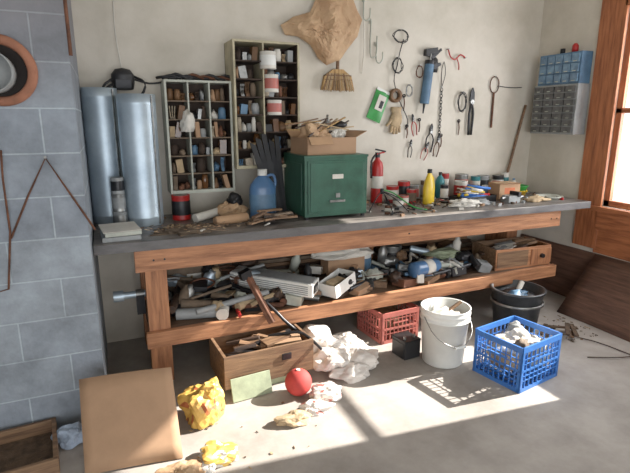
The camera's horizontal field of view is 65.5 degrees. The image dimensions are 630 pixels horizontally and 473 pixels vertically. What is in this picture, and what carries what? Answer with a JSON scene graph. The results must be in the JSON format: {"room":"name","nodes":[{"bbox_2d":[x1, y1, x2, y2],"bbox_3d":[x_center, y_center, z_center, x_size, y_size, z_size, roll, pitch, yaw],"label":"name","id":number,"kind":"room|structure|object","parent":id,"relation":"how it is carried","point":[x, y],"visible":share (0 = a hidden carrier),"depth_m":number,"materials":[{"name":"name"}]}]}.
{"room":"workshop","nodes":[
{"label":"workshop","id":0,"kind":"room"},
{"bbox_2d":[0,0,107,430],"bbox_3d":[-2.717,-0.357,2.146,3.095,2.800,0.979,-6,15,-22],"label":"wall","id":1,"kind":"structure","parent":0,"point":[53,337],"depth_m":2.33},
{"bbox_2d":[0,34,37,105],"bbox_3d":[-1.335,-0.700,2.054,0.296,0.296,0.120,-6,15,-22],"label":"stovepipe thimble","id":2,"kind":"object","parent":1,"relation":"attached to","point":[18,68],"visible":1,"depth_m":2.12,"materials":[{"name":"ceramic"}]},
{"bbox_2d":[0,150,95,291],"bbox_3d":[-1.290,-0.069,2.272,0.494,0.661,0.032,-6,15,-24],"label":"wire hanger","id":3,"kind":"object","parent":1,"relation":"attached to","point":[44,157],"visible":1,"depth_m":2.24,"materials":[{"name":"metal"}]},
{"bbox_2d":[63,0,72,55],"bbox_3d":[-1.095,-1.279,2.087,0.016,0.960,0.016,-6,15,-22],"label":"trim","id":4,"kind":"structure","parent":1,"relation":"attached to","point":[64,1],"depth_m":2.17,"materials":[{"name":"wood"}]},
{"bbox_2d":[71,0,543,342],"bbox_3d":[-1.171,-0.648,3.366,6.920,2.800,0.120,-6,15,-22],"label":"wall","id":5,"kind":"structure","parent":0,"point":[499,38],"depth_m":3.86,"materials":[{"name":"white paint"}]},
{"bbox_2d":[102,0,161,93],"bbox_3d":[-1.166,-1.177,3.099,0.381,0.758,0.131,-6,15,-22],"label":"visor","id":6,"kind":"object","parent":5,"relation":"attached to","point":[121,78],"visible":0.62,"depth_m":3.07,"materials":[{"name":"black plastic"}]},
{"bbox_2d":[160,79,234,193],"bbox_3d":[-0.786,-0.672,3.329,0.435,0.735,0.232,-6,15,-22],"label":"cubby shelf","id":7,"kind":"object","parent":5,"relation":"attached to","point":[197,114],"visible":1,"depth_m":3.32,"materials":[{"name":"wood"}]},
{"bbox_2d":[155,72,229,80],"bbox_3d":[-0.791,-1.061,3.262,0.524,0.045,0.108,-6,15,-22],"label":"tools","id":8,"kind":"object","parent":7,"relation":"on","point":[192,76],"visible":0.97,"depth_m":3.22,"materials":[{"name":"black metal"}]},
{"bbox_2d":[224,38,299,168],"bbox_3d":[-0.360,-0.911,3.437,0.465,0.840,0.270,-6,15,-22],"label":"cubby shelf","id":9,"kind":"object","parent":5,"relation":"attached to","point":[264,75],"visible":0.86,"depth_m":3.37,"materials":[{"name":"beige"}]},
{"bbox_2d":[281,0,361,64],"bbox_3d":[0.063,-1.518,3.558,0.651,0.515,0.131,-6,15,-22],"label":"paper bag","id":10,"kind":"object","parent":5,"relation":"hanging from","point":[330,27],"visible":1,"depth_m":3.54,"materials":[{"name":"paper"}]},
{"bbox_2d":[320,61,353,91],"bbox_3d":[0.172,-1.254,3.705,0.270,0.317,0.046,-6,15,-22],"label":"broom","id":11,"kind":"object","parent":5,"relation":"attached to","point":[336,79],"visible":0.97,"depth_m":3.70,"materials":[{"name":"wicker"}]},
{"bbox_2d":[369,19,377,57],"bbox_3d":[0.447,-1.523,3.773,0.071,0.287,0.024,4,14,15],"label":"wall hook","id":12,"kind":"object","parent":5,"relation":"attached to","point":[370,20],"visible":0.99,"depth_m":3.77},
{"bbox_2d":[366,87,389,123],"bbox_3d":[0.511,-1.047,3.909,0.216,0.285,0.030,-6,15,-22],"label":"packet","id":13,"kind":"object","parent":5,"relation":"attached to","point":[380,99],"visible":1,"depth_m":3.90,"materials":[{"name":"green paper"}]},
{"bbox_2d":[386,107,401,133],"bbox_3d":[0.643,-0.942,3.987,0.151,0.215,0.052,-6,15,-22],"label":"glove","id":14,"kind":"object","parent":5,"relation":"hanging from","point":[395,121],"visible":1,"depth_m":3.97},
{"bbox_2d":[389,88,401,102],"bbox_3d":[0.648,-1.136,3.949,0.110,0.110,0.045,-6,15,-22],"label":"tape roll","id":15,"kind":"object","parent":5,"relation":"attached to","point":[391,98],"visible":1,"depth_m":3.94,"materials":[{"name":"paper"}]},
{"bbox_2d":[392,39,407,129],"bbox_3d":[0.688,-1.218,3.951,0.177,0.703,0.038,-6,15,-22],"label":"hanging cable","id":16,"kind":"object","parent":5,"relation":"hanging from","point":[398,58],"visible":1,"depth_m":3.90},
{"bbox_2d":[392,29,408,43],"bbox_3d":[0.672,-1.576,3.859,0.156,0.105,0.038,-6,15,-22],"label":"coil","id":17,"kind":"object","parent":5,"relation":"attached to","point":[406,32],"visible":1,"depth_m":3.86,"materials":[{"name":"black metal"}]},
{"bbox_2d":[425,124,433,151],"bbox_3d":[0.976,-0.837,4.172,0.091,0.243,0.030,-6,15,-22],"label":"pliers","id":18,"kind":"object","parent":5,"relation":"hanging from","point":[431,125],"visible":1,"depth_m":4.16,"materials":[{"name":"grey metal"}]},
{"bbox_2d":[420,47,441,113],"bbox_3d":[0.953,-1.280,4.031,0.182,0.522,0.079,-6,15,-22],"label":"gun","id":19,"kind":"object","parent":5,"relation":"hanging from","point":[430,64],"visible":1,"depth_m":3.99,"materials":[{"name":"blue metal"}]},
{"bbox_2d":[438,62,445,135],"bbox_3d":[1.067,-1.152,4.141,0.046,0.624,0.026,-6,15,-22],"label":"hanging chain","id":20,"kind":"object","parent":5,"relation":"hanging from","point":[443,62],"visible":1,"depth_m":4.14,"materials":[{"name":"black metal"}]},
{"bbox_2d":[447,48,466,69],"bbox_3d":[1.187,-1.485,4.111,0.192,0.168,0.032,-6,15,-22],"label":"clamp","id":21,"kind":"object","parent":5,"relation":"attached to","point":[447,48],"visible":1,"depth_m":4.10,"materials":[{"name":"metal"}]},
{"bbox_2d":[457,91,466,111],"bbox_3d":[1.262,-1.159,4.216,0.098,0.177,0.038,-6,15,-22],"label":"coil","id":22,"kind":"object","parent":5,"relation":"attached to","point":[463,92],"visible":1,"depth_m":4.21,"materials":[{"name":"black metal"}]},
{"bbox_2d":[467,88,474,134],"bbox_3d":[1.363,-1.091,4.279,0.068,0.401,0.031,-6,15,-22],"label":"cutter","id":23,"kind":"object","parent":5,"relation":"hanging from","point":[472,93],"visible":1,"depth_m":4.27,"materials":[{"name":"black metal"}]},
{"bbox_3d":[1.749,-1.341,4.396,0.275,0.019,0.022,-6,15,-22],"label":"rod","id":24,"kind":"object","parent":5,"relation":"attached to","visible":0},
{"bbox_2d":[489,76,499,127],"bbox_3d":[1.582,-1.195,4.356,0.109,0.445,0.025,-6,15,-22],"label":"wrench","id":25,"kind":"object","parent":24,"relation":"hanging from","point":[493,97],"visible":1,"depth_m":4.34,"materials":[{"name":"metal"}]},
{"bbox_2d":[59,288,629,472],"bbox_3d":[0.083,1.433,0.891,7.170,0.100,6.420,-6,15,-22],"label":"floor","id":26,"kind":"structure","parent":0,"point":[412,415],"depth_m":2.63,"materials":[{"name":"concrete"}]},
{"bbox_2d":[0,417,59,472],"bbox_3d":[-1.425,1.017,2.245,0.440,0.080,0.360,-7,15,-28],"label":"wooden tray","id":27,"kind":"object","parent":26,"relation":"on","point":[28,448],"visible":0.9,"depth_m":2.33,"materials":[{"name":"brown wood"}]},
{"bbox_2d":[50,421,82,449],"bbox_3d":[-1.203,0.972,2.415,0.167,0.092,0.125,-11,17,-38],"label":"rag","id":28,"kind":"object","parent":26,"relation":"on","point":[69,436],"visible":0.73,"depth_m":2.37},
{"bbox_2d":[79,367,182,472],"bbox_3d":[-0.872,0.859,2.317,0.452,0.354,0.253,-4,14,-16],"label":"cardboard sheet","id":29,"kind":"object","parent":26,"relation":"on","point":[129,419],"visible":1,"depth_m":2.31,"materials":[{"name":"cardboard"}]},
{"bbox_2d":[155,458,217,472],"bbox_3d":[-0.541,1.044,2.155,0.293,0.065,0.186,-8,16,-31],"label":"paper","id":30,"kind":"object","parent":26,"relation":"on","point":[183,466],"visible":0.79,"depth_m":2.17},
{"bbox_2d":[177,377,224,429],"bbox_3d":[-0.599,0.862,2.601,0.230,0.214,0.221,11,17,39],"label":"plastic bag","id":31,"kind":"object","parent":26,"relation":"on","point":[203,405],"visible":1,"depth_m":2.54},
{"bbox_2d":[197,440,238,467],"bbox_3d":[-0.453,1.006,2.296,0.188,0.079,0.154,-6,15,-22],"label":"plastic bag","id":32,"kind":"object","parent":26,"relation":"on","point":[222,454],"visible":0.93,"depth_m":2.26,"materials":[{"name":"yellow plastic"}]},
{"bbox_2d":[230,370,272,402],"bbox_3d":[-0.364,0.857,2.809,0.240,0.126,0.050,-7,15,-28],"label":"board","id":33,"kind":"object","parent":26,"relation":"on","point":[256,384],"visible":1,"depth_m":2.80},
{"bbox_2d":[209,323,322,390],"bbox_3d":[-0.303,0.726,3.024,0.607,0.286,0.371,-7,15,-26],"label":"box","id":34,"kind":"object","parent":26,"relation":"on","point":[280,350],"visible":0.94,"depth_m":2.94,"materials":[{"name":"brown wood"}]},
{"bbox_2d":[237,268,274,323],"bbox_3d":[-0.365,0.374,3.084,0.239,0.345,0.091,2,13,7],"label":"bar","id":35,"kind":"object","parent":34,"relation":"in","point":[245,274],"visible":1,"depth_m":3.06,"materials":[{"name":"wood"}]},
{"bbox_2d":[264,299,297,330],"bbox_3d":[-0.226,0.513,3.143,0.291,0.263,0.064,2,13,6],"label":"rod","id":36,"kind":"object","parent":34,"relation":"in","point":[270,306],"visible":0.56,"depth_m":3.12,"materials":[{"name":"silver metal"}]},
{"bbox_2d":[285,368,311,395],"bbox_3d":[-0.096,0.838,2.827,0.156,0.159,0.156,-6,15,-22],"label":"ball","id":37,"kind":"object","parent":26,"relation":"on","point":[298,381],"visible":1,"depth_m":2.77,"materials":[{"name":"rubber"}]},
{"bbox_2d":[274,399,335,427],"bbox_3d":[-0.058,0.940,2.620,0.344,0.062,0.136,-11,17,-39],"label":"rag","id":38,"kind":"object","parent":26,"relation":"on","point":[312,407],"visible":1,"depth_m":2.60,"materials":[{"name":"beige fabric"}]},
{"bbox_2d":[309,381,341,401],"bbox_3d":[0.062,0.882,2.810,0.192,0.082,0.165,-6,15,-22],"label":"crumpled cloth","id":39,"kind":"object","parent":26,"relation":"on","point":[328,391],"visible":0.94,"depth_m":2.77,"materials":[{"name":"white fabric"}]},
{"bbox_2d":[303,324,378,383],"bbox_3d":[0.182,0.718,3.212,0.494,0.215,0.562,-7,15,-27],"label":"plastic bags","id":40,"kind":"object","parent":26,"relation":"on","point":[347,358],"visible":0.94,"depth_m":3.10},
{"bbox_2d":[93,191,590,379],"bbox_3d":[0.395,0.224,3.742,3.730,0.930,0.763,-6,15,-22],"label":"workbench","id":41,"kind":"object","parent":26,"relation":"on","point":[153,255],"depth_m":3.28,"materials":[{"name":"orange wood"}]},
{"bbox_2d":[80,87,122,223],"bbox_3d":[-1.335,-0.506,3.116,0.211,0.840,0.211,-6,15,-22],"label":"duct","id":42,"kind":"object","parent":41,"relation":"on","point":[99,108],"visible":0.7,"depth_m":3.02,"materials":[{"name":"metal"}]},
{"bbox_2d":[98,221,141,242],"bbox_3d":[-1.116,-0.028,2.801,0.213,0.055,0.270,-6,15,-25],"label":"ring binder","id":43,"kind":"object","parent":41,"relation":"on","point":[122,231],"visible":1,"depth_m":2.71,"materials":[{"name":"grey paper"}]},
{"bbox_2d":[112,211,127,222],"bbox_3d":[-1.208,-0.108,3.043,0.089,0.100,0.089,-6,15,-22],"label":"tin can","id":44,"kind":"object","parent":41,"relation":"on","point":[118,217],"visible":0.44,"depth_m":3.00,"materials":[{"name":"grey metal"}]},
{"bbox_2d":[111,193,126,211],"bbox_3d":[-1.208,-0.210,3.019,0.082,0.110,0.082,-6,15,-22],"label":"tin can","id":45,"kind":"object","parent":44,"relation":"on","point":[118,200],"visible":0.84,"depth_m":2.99,"materials":[{"name":"metal"}]},
{"bbox_2d":[110,176,124,193],"bbox_3d":[-1.208,-0.312,2.995,0.078,0.100,0.078,-6,15,-22],"label":"tin can","id":46,"kind":"object","parent":45,"relation":"on","point":[117,183],"visible":1,"depth_m":2.97,"materials":[{"name":"black metal"}]},
{"bbox_2d":[113,289,145,314],"bbox_3d":[-1.147,0.408,3.059,0.200,0.158,0.068,-6,15,-22],"label":"vise","id":47,"kind":"object","parent":41,"relation":"on","point":[139,294],"visible":0.86,"depth_m":3.04,"materials":[{"name":"metal"}]},
{"bbox_2d":[115,93,163,226],"bbox_3d":[-1.089,-0.473,3.064,0.229,0.800,0.229,-6,15,-22],"label":"duct","id":48,"kind":"object","parent":41,"relation":"on","point":[136,112],"visible":0.93,"depth_m":2.97,"materials":[{"name":"metal"}]},
{"bbox_2d":[171,194,190,220],"bbox_3d":[-0.896,-0.198,3.281,0.124,0.165,0.124,-6,15,-22],"label":"can","id":49,"kind":"object","parent":41,"relation":"on","point":[181,208],"visible":1,"depth_m":3.23,"materials":[{"name":"red paint"}]},
{"bbox_2d":[141,221,240,236],"bbox_3d":[-0.740,-0.050,2.972,0.613,0.044,0.319,-6,15,-22],"label":"pile","id":50,"kind":"object","parent":41,"relation":"on","point":[181,230],"visible":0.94,"depth_m":2.93,"materials":[{"name":"wood"}]},
{"bbox_2d":[167,264,218,295],"bbox_3d":[-0.880,0.281,3.514,0.370,0.237,0.170,-6,15,-22],"label":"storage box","id":51,"kind":"object","parent":41,"relation":"on","point":[196,272],"visible":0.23,"depth_m":3.41,"materials":[{"name":"brown plastic"}]},
{"bbox_2d":[172,296,232,319],"bbox_3d":[-0.721,0.437,3.139,0.389,0.120,0.228,-3,14,-13],"label":"pipe","id":52,"kind":"object","parent":41,"relation":"on","point":[186,310],"visible":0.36,"depth_m":3.06,"materials":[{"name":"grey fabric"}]},
{"bbox_2d":[192,208,218,222],"bbox_3d":[-0.704,-0.147,3.248,0.056,0.076,0.233,10,17,37],"label":"tube","id":53,"kind":"object","parent":41,"relation":"on","point":[211,213],"visible":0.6,"depth_m":3.20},
{"bbox_2d":[167,260,283,314],"bbox_3d":[-0.591,0.330,3.322,0.884,0.252,0.558,-6,15,-22],"label":"pile","id":54,"kind":"object","parent":41,"relation":"on","point":[215,282],"visible":0.63,"depth_m":3.23,"materials":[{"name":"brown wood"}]},
{"bbox_2d":[230,265,318,301],"bbox_3d":[-0.277,0.338,3.361,0.612,0.204,0.150,4,14,18],"label":"grille","id":55,"kind":"object","parent":54,"relation":"on","point":[295,284],"visible":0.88,"depth_m":3.28,"materials":[{"name":"plastic"}]},
{"bbox_2d":[216,306,241,319],"bbox_3d":[-0.563,0.463,3.115,0.161,0.075,0.245,-6,15,-22],"label":"paint roller","id":56,"kind":"object","parent":41,"relation":"on","point":[222,313],"visible":0.56,"depth_m":3.03,"materials":[{"name":"white fabric"}]},
{"bbox_2d":[213,212,248,224],"bbox_3d":[-0.538,-0.112,3.145,0.228,0.060,0.060,-10,17,-37],"label":"tube","id":57,"kind":"object","parent":41,"relation":"on","point":[240,217],"visible":0.91,"depth_m":3.12,"materials":[{"name":"beige cardboard"}]},
{"bbox_2d":[217,192,247,215],"bbox_3d":[-0.581,-0.213,3.325,0.188,0.181,0.196,8,16,30],"label":"paper bag","id":58,"kind":"object","parent":41,"relation":"on","point":[233,204],"visible":0.78,"depth_m":3.28,"materials":[{"name":"brown paper"}]},
{"bbox_2d":[249,169,276,217],"bbox_3d":[-0.348,-0.287,3.297,0.190,0.330,0.137,-6,15,-22],"label":"jug","id":59,"kind":"object","parent":41,"relation":"on","point":[262,191],"visible":0.84,"depth_m":3.24,"materials":[{"name":"blue plastic"}]},
{"bbox_2d":[249,134,286,212],"bbox_3d":[-0.316,-0.427,3.408,0.278,0.564,0.069,-11,17,-38],"label":"glove","id":60,"kind":"object","parent":41,"relation":"on","point":[271,160],"visible":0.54,"depth_m":3.41,"materials":[{"name":"rubber"}]},
{"bbox_2d":[219,254,320,276],"bbox_3d":[-0.512,0.252,3.667,1.300,0.205,0.090,-6,15,-22],"label":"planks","id":61,"kind":"object","parent":41,"relation":"on","point":[278,262],"visible":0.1,"depth_m":3.73,"materials":[{"name":"brown wood"}]},
{"bbox_2d":[245,208,297,224],"bbox_3d":[-0.282,-0.128,3.177,0.338,0.082,0.189,-8,16,-30],"label":"scraps","id":62,"kind":"object","parent":41,"relation":"on","point":[262,216],"visible":1,"depth_m":3.13,"materials":[{"name":"wood"}]},
{"bbox_2d":[283,152,368,219],"bbox_3d":[0.073,-0.370,3.445,0.468,0.424,0.430,-6,15,-22],"label":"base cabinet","id":63,"kind":"object","parent":41,"relation":"on","point":[328,184],"visible":0.93,"depth_m":3.27,"materials":[{"name":"green metal"}]},
{"bbox_2d":[285,115,365,154],"bbox_3d":[0.043,-0.708,3.385,0.579,0.260,0.354,-8,15,-29],"label":"open cardboard box","id":64,"kind":"object","parent":63,"relation":"on","point":[326,137],"visible":0.99,"depth_m":3.30,"materials":[{"name":"cardboard"}]},
{"bbox_2d":[267,255,387,306],"bbox_3d":[0.103,0.274,3.603,0.923,0.269,0.582,-6,15,-22],"label":"tools","id":65,"kind":"object","parent":41,"relation":"on","point":[372,278],"visible":0.3,"depth_m":3.55,"materials":[{"name":"metal"}]},
{"bbox_2d":[319,268,355,299],"bbox_3d":[0.158,0.343,3.416,0.148,0.178,0.257,10,17,37],"label":"junction box","id":66,"kind":"object","parent":41,"relation":"on","point":[334,286],"visible":0.9,"depth_m":3.37,"materials":[{"name":"white plastic"}]},
{"bbox_2d":[310,247,372,278],"bbox_3d":[0.209,0.190,3.680,0.522,0.280,0.222,-9,16,-32],"label":"bundle","id":67,"kind":"object","parent":41,"relation":"on","point":[331,261],"visible":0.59,"depth_m":3.60,"materials":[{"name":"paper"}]},
{"bbox_2d":[364,254,370,271],"bbox_3d":[0.369,0.210,3.840,0.144,0.200,0.144,-6,15,-22],"label":"can","id":68,"kind":"object","parent":41,"relation":"on","point":[367,265],"visible":0.06,"depth_m":3.78,"materials":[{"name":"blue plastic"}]},
{"bbox_2d":[370,149,385,202],"bbox_3d":[0.500,-0.483,3.903,0.112,0.430,0.107,4,14,18],"label":"fire extinguisher","id":69,"kind":"object","parent":41,"relation":"on","point":[376,166],"visible":0.99,"depth_m":3.87,"materials":[{"name":"red paint"}]},
{"bbox_2d":[382,244,401,271],"bbox_3d":[0.617,0.173,3.940,0.154,0.220,0.154,-6,15,-22],"label":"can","id":70,"kind":"object","parent":41,"relation":"on","point":[392,249],"visible":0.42,"depth_m":3.86,"materials":[{"name":"metal"}]},
{"bbox_2d":[386,185,398,202],"bbox_3d":[0.627,-0.346,3.977,0.103,0.130,0.103,-6,15,-22],"label":"tin","id":71,"kind":"object","parent":41,"relation":"on","point":[393,188],"visible":0.67,"depth_m":3.94,"materials":[{"name":"white metal"}]},
{"bbox_2d":[369,188,426,213],"bbox_3d":[0.609,-0.259,3.543,0.314,0.159,0.355,9,16,32],"label":"cables","id":72,"kind":"object","parent":41,"relation":"on","point":[382,191],"visible":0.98,"depth_m":3.59,"materials":[{"name":"green plastic"}]},
{"bbox_2d":[393,198,403,206],"bbox_3d":[0.641,-0.263,3.779,0.082,0.060,0.082,-6,15,-22],"label":"tin","id":73,"kind":"object","parent":41,"relation":"on","point":[398,204],"visible":0.66,"depth_m":3.75,"materials":[{"name":"metal"}]},
{"bbox_2d":[398,194,408,204],"bbox_3d":[0.696,-0.291,3.875,0.093,0.070,0.093,-6,15,-22],"label":"tin","id":74,"kind":"object","parent":41,"relation":"on","point":[405,197],"visible":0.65,"depth_m":3.84,"materials":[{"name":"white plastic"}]},
{"bbox_2d":[398,180,409,194],"bbox_3d":[0.730,-0.376,4.037,0.103,0.160,0.103,-6,15,-22],"label":"tin","id":75,"kind":"object","parent":41,"relation":"on","point":[403,185],"visible":0.63,"depth_m":3.99,"materials":[{"name":"black metal"}]},
{"bbox_2d":[406,189,416,203],"bbox_3d":[0.771,-0.323,3.923,0.082,0.110,0.082,-6,15,-22],"label":"tin","id":76,"kind":"object","parent":41,"relation":"on","point":[412,193],"visible":0.82,"depth_m":3.89,"materials":[{"name":"metal"}]},
{"bbox_2d":[410,184,418,197],"bbox_3d":[0.823,-0.371,4.101,0.093,0.120,0.093,-6,15,-22],"label":"tin","id":77,"kind":"object","parent":41,"relation":"on","point":[412,186],"visible":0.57,"depth_m":4.07,"materials":[{"name":"grey metal"}]},
{"bbox_2d":[373,236,472,262],"bbox_3d":[1.003,0.065,4.295,1.100,0.238,0.090,-6,15,-22],"label":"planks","id":78,"kind":"object","parent":41,"relation":"on","point":[466,243],"visible":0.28,"depth_m":4.24,"materials":[{"name":"brown wood"}]},
{"bbox_2d":[408,258,442,278],"bbox_3d":[0.859,0.250,3.731,0.354,0.170,0.119,-11,17,-39],"label":"water bottle","id":79,"kind":"object","parent":41,"relation":"on","point":[427,266],"visible":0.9,"depth_m":3.64,"materials":[{"name":"blue plastic"}]},
{"bbox_2d":[422,169,434,204],"bbox_3d":[0.900,-0.393,3.863,0.078,0.275,0.126,13,18,43],"label":"oil bottle","id":80,"kind":"object","parent":41,"relation":"on","point":[429,186],"visible":0.96,"depth_m":3.83,"materials":[{"name":"plastic"}]},
{"bbox_2d":[434,172,444,197],"bbox_3d":[1.061,-0.438,4.167,0.080,0.220,0.080,-6,15,-22],"label":"bottle","id":81,"kind":"object","parent":41,"relation":"on","point":[439,180],"visible":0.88,"depth_m":4.14,"materials":[{"name":"plastic"}]},
{"bbox_2d":[422,247,460,258],"bbox_3d":[1.042,0.132,3.969,0.346,0.070,0.186,-6,15,-22],"label":"bundle","id":82,"kind":"object","parent":41,"relation":"on","point":[439,253],"visible":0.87,"depth_m":3.91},
{"bbox_2d":[440,184,448,199],"bbox_3d":[1.066,-0.361,4.042,0.066,0.130,0.066,-6,15,-22],"label":"tin","id":83,"kind":"object","parent":41,"relation":"on","point":[444,188],"visible":0.84,"depth_m":4.02,"materials":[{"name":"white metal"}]},
{"bbox_2d":[442,173,448,184],"bbox_3d":[1.124,-0.447,4.248,0.066,0.200,0.066,-6,15,-22],"label":"tin","id":84,"kind":"object","parent":41,"relation":"on","point":[445,175],"visible":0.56,"depth_m":4.21,"materials":[{"name":"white metal"}]},
{"bbox_2d":[453,180,467,194],"bbox_3d":[1.229,-0.395,4.139,0.113,0.150,0.113,-6,15,-22],"label":"tin","id":85,"kind":"object","parent":41,"relation":"on","point":[457,183],"visible":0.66,"depth_m":4.09,"materials":[{"name":"white metal"}]},
{"bbox_2d":[455,173,467,180],"bbox_3d":[1.279,-0.452,4.292,0.113,0.190,0.113,-6,15,-22],"label":"tin","id":86,"kind":"object","parent":41,"relation":"on","point":[459,176],"visible":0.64,"depth_m":4.24,"materials":[{"name":"metal"}]},
{"bbox_2d":[448,198,490,207],"bbox_3d":[1.210,-0.276,3.816,0.452,0.071,0.172,-6,15,-22],"label":"rag","id":87,"kind":"object","parent":41,"relation":"on","point":[463,202],"visible":0.96,"depth_m":3.74,"materials":[{"name":"white fabric"}]},
{"bbox_2d":[449,184,496,201],"bbox_3d":[1.281,-0.353,3.970,0.366,0.144,0.166,-7,15,-28],"label":"rag","id":88,"kind":"object","parent":41,"relation":"on","point":[473,192],"visible":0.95,"depth_m":3.93,"materials":[{"name":"multicoloured fabric"}]},
{"bbox_2d":[470,176,480,184],"bbox_3d":[1.405,-0.445,4.304,0.082,0.170,0.082,-6,15,-22],"label":"tin","id":89,"kind":"object","parent":41,"relation":"on","point":[475,180],"visible":0.57,"depth_m":4.26,"materials":[{"name":"teal plastic"}]},
{"bbox_2d":[477,175,488,185],"bbox_3d":[1.495,-0.461,4.373,0.103,0.170,0.103,-6,15,-22],"label":"tin","id":90,"kind":"object","parent":41,"relation":"on","point":[484,179],"visible":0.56,"depth_m":4.32,"materials":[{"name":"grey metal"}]},
{"bbox_2d":[492,175,503,180],"bbox_3d":[1.662,-0.478,4.464,0.103,0.160,0.103,-6,15,-22],"label":"tin","id":91,"kind":"object","parent":41,"relation":"on","point":[494,177],"visible":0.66,"depth_m":4.41,"materials":[{"name":"black metal"}]},
{"bbox_2d":[488,181,522,199],"bbox_3d":[1.590,-0.386,4.104,0.200,0.148,0.179,-4,14,-17],"label":"cardboard box","id":92,"kind":"object","parent":41,"relation":"on","point":[499,188],"visible":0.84,"depth_m":4.05,"materials":[{"name":"beige cardboard"}]},
{"bbox_2d":[472,236,551,270],"bbox_3d":[1.643,0.130,4.115,0.577,0.194,0.348,-5,14,-18],"label":"drawer box","id":93,"kind":"object","parent":41,"relation":"on","point":[514,252],"visible":0.94,"depth_m":4.02,"materials":[{"name":"brown wood"}]},
{"bbox_2d":[500,190,527,203],"bbox_3d":[1.591,-0.318,3.946,0.226,0.090,0.100,-6,15,-22],"label":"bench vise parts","id":94,"kind":"object","parent":41,"relation":"on","point":[513,196],"visible":0.98,"depth_m":3.91,"materials":[{"name":"grey metal"}]},
{"bbox_2d":[507,105,526,171],"bbox_3d":[1.846,-0.820,4.541,0.223,0.776,0.024,-7,15,-28],"label":"leaning stick","id":95,"kind":"object","parent":41,"relation":"on","point":[525,106],"visible":0.76,"depth_m":4.52,"materials":[{"name":"brown wood"}]},
{"bbox_2d":[520,184,528,195],"bbox_3d":[1.769,-0.401,4.284,0.182,0.095,0.176,-6,15,-22],"label":"tubs","id":96,"kind":"object","parent":41,"relation":"on","point":[523,187],"visible":0.17,"depth_m":4.22,"materials":[{"name":"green plastic"}]},
{"bbox_2d":[524,195,550,201],"bbox_3d":[1.806,-0.320,4.028,0.233,0.056,0.146,-6,15,-22],"label":"gloves","id":97,"kind":"object","parent":41,"relation":"on","point":[536,198],"visible":0.97,"depth_m":3.97,"materials":[{"name":"fabric"}]},
{"bbox_2d":[536,194,562,199],"bbox_3d":[1.976,-0.332,4.133,0.210,0.030,0.210,-6,15,-22],"label":"dish","id":98,"kind":"object","parent":41,"relation":"on","point":[552,196],"visible":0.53,"depth_m":4.18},
{"bbox_2d":[357,302,419,344],"bbox_3d":[0.540,0.605,3.652,0.331,0.230,0.331,-7,15,-26],"label":"crate","id":99,"kind":"object","parent":26,"relation":"on","point":[387,320],"visible":0.84,"depth_m":3.55,"materials":[{"name":"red plastic"}]},
{"bbox_2d":[392,331,420,359],"bbox_3d":[0.616,0.727,3.312,0.138,0.150,0.145,-7,15,-28],"label":"battery","id":100,"kind":"object","parent":26,"relation":"on","point":[406,345],"visible":1,"depth_m":3.27,"materials":[{"name":"plastic"}]},
{"bbox_2d":[189,315,629,468],"bbox_3d":[0.609,0.868,3.010,3.334,0.015,0.770,-6,15,-24],"label":"debris","id":101,"kind":"object","parent":26,"relation":"on","point":[190,430],"visible":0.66,"depth_m":3.39,"materials":[{"name":"brown wood"}]},
{"bbox_2d":[420,297,472,368],"bbox_3d":[0.847,0.625,3.201,0.325,0.401,0.337,-6,15,-22],"label":"bucket","id":102,"kind":"object","parent":26,"relation":"on","point":[445,321],"visible":1,"depth_m":3.11,"materials":[{"name":"plastic"}]},
{"bbox_2d":[472,315,562,393],"bbox_3d":[1.254,0.711,3.051,0.391,0.302,0.341,-9,16,-32],"label":"crate","id":103,"kind":"object","parent":26,"relation":"on","point":[507,352],"visible":1,"depth_m":2.98,"materials":[{"name":"blue plastic"}]},
{"bbox_2d":[490,280,546,332],"bbox_3d":[1.542,0.525,3.757,0.400,0.336,0.400,-6,15,-22],"label":"tub","id":104,"kind":"object","parent":26,"relation":"on","point":[523,299],"visible":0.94,"depth_m":3.64,"materials":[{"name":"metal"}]},
{"bbox_2d":[540,322,578,337],"bbox_3d":[1.814,0.691,3.646,0.265,0.058,0.258,7,15,27],"label":"broken slats","id":105,"kind":"object","parent":26,"relation":"on","point":[568,326],"visible":0.84,"depth_m":3.63,"materials":[{"name":"brown wood"}]},
{"bbox_2d":[557,255,629,341],"bbox_3d":[2.415,0.521,3.518,0.386,0.455,1.250,-6,15,-22],"label":"wooden board","id":106,"kind":"object","parent":26,"relation":"on","point":[600,297],"visible":1,"depth_m":3.85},
{"bbox_2d":[521,0,629,262],"bbox_3d":[3.304,-0.292,1.875,0.120,2.800,6.200,-6,15,-22],"label":"wall","id":107,"kind":"structure","parent":0,"point":[554,160],"depth_m":4.30,"materials":[{"name":"white paint"}]},
{"bbox_2d":[530,83,589,134],"bbox_3d":[2.098,-1.095,4.234,0.156,0.408,0.450,-6,15,-22],"label":"drawer cabinet","id":108,"kind":"object","parent":107,"relation":"attached to","point":[557,109],"visible":1,"depth_m":4.13,"materials":[{"name":"grey plastic"}]},
{"bbox_2d":[538,50,592,85],"bbox_3d":[2.107,-1.417,4.156,0.141,0.250,0.420,-6,15,-22],"label":"drawer organiser","id":109,"kind":"object","parent":108,"relation":"on","point":[570,67],"visible":0.99,"depth_m":4.07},
{"bbox_2d":[560,43,578,53],"bbox_3d":[2.117,-1.565,4.077,0.050,0.070,0.165,-6,15,-22],"label":"spray can","id":110,"kind":"object","parent":109,"relation":"on","point":[575,47],"visible":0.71,"depth_m":4.01,"materials":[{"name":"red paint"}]},
{"bbox_2d":[521,234,629,296],"bbox_3d":[2.657,0.534,3.453,0.019,0.460,3.180,-6,15,-22],"label":"baseboard","id":111,"kind":"structure","parent":107,"relation":"attached to","point":[570,262],"depth_m":4.39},
{"bbox_2d":[572,0,629,261],"bbox_3d":[2.599,-0.768,3.375,0.150,2.090,1.560,-6,15,-22],"label":"window","id":112,"kind":"structure","parent":107,"relation":"in","point":[606,230],"depth_m":3.92,"materials":[{"name":"brown wood"}]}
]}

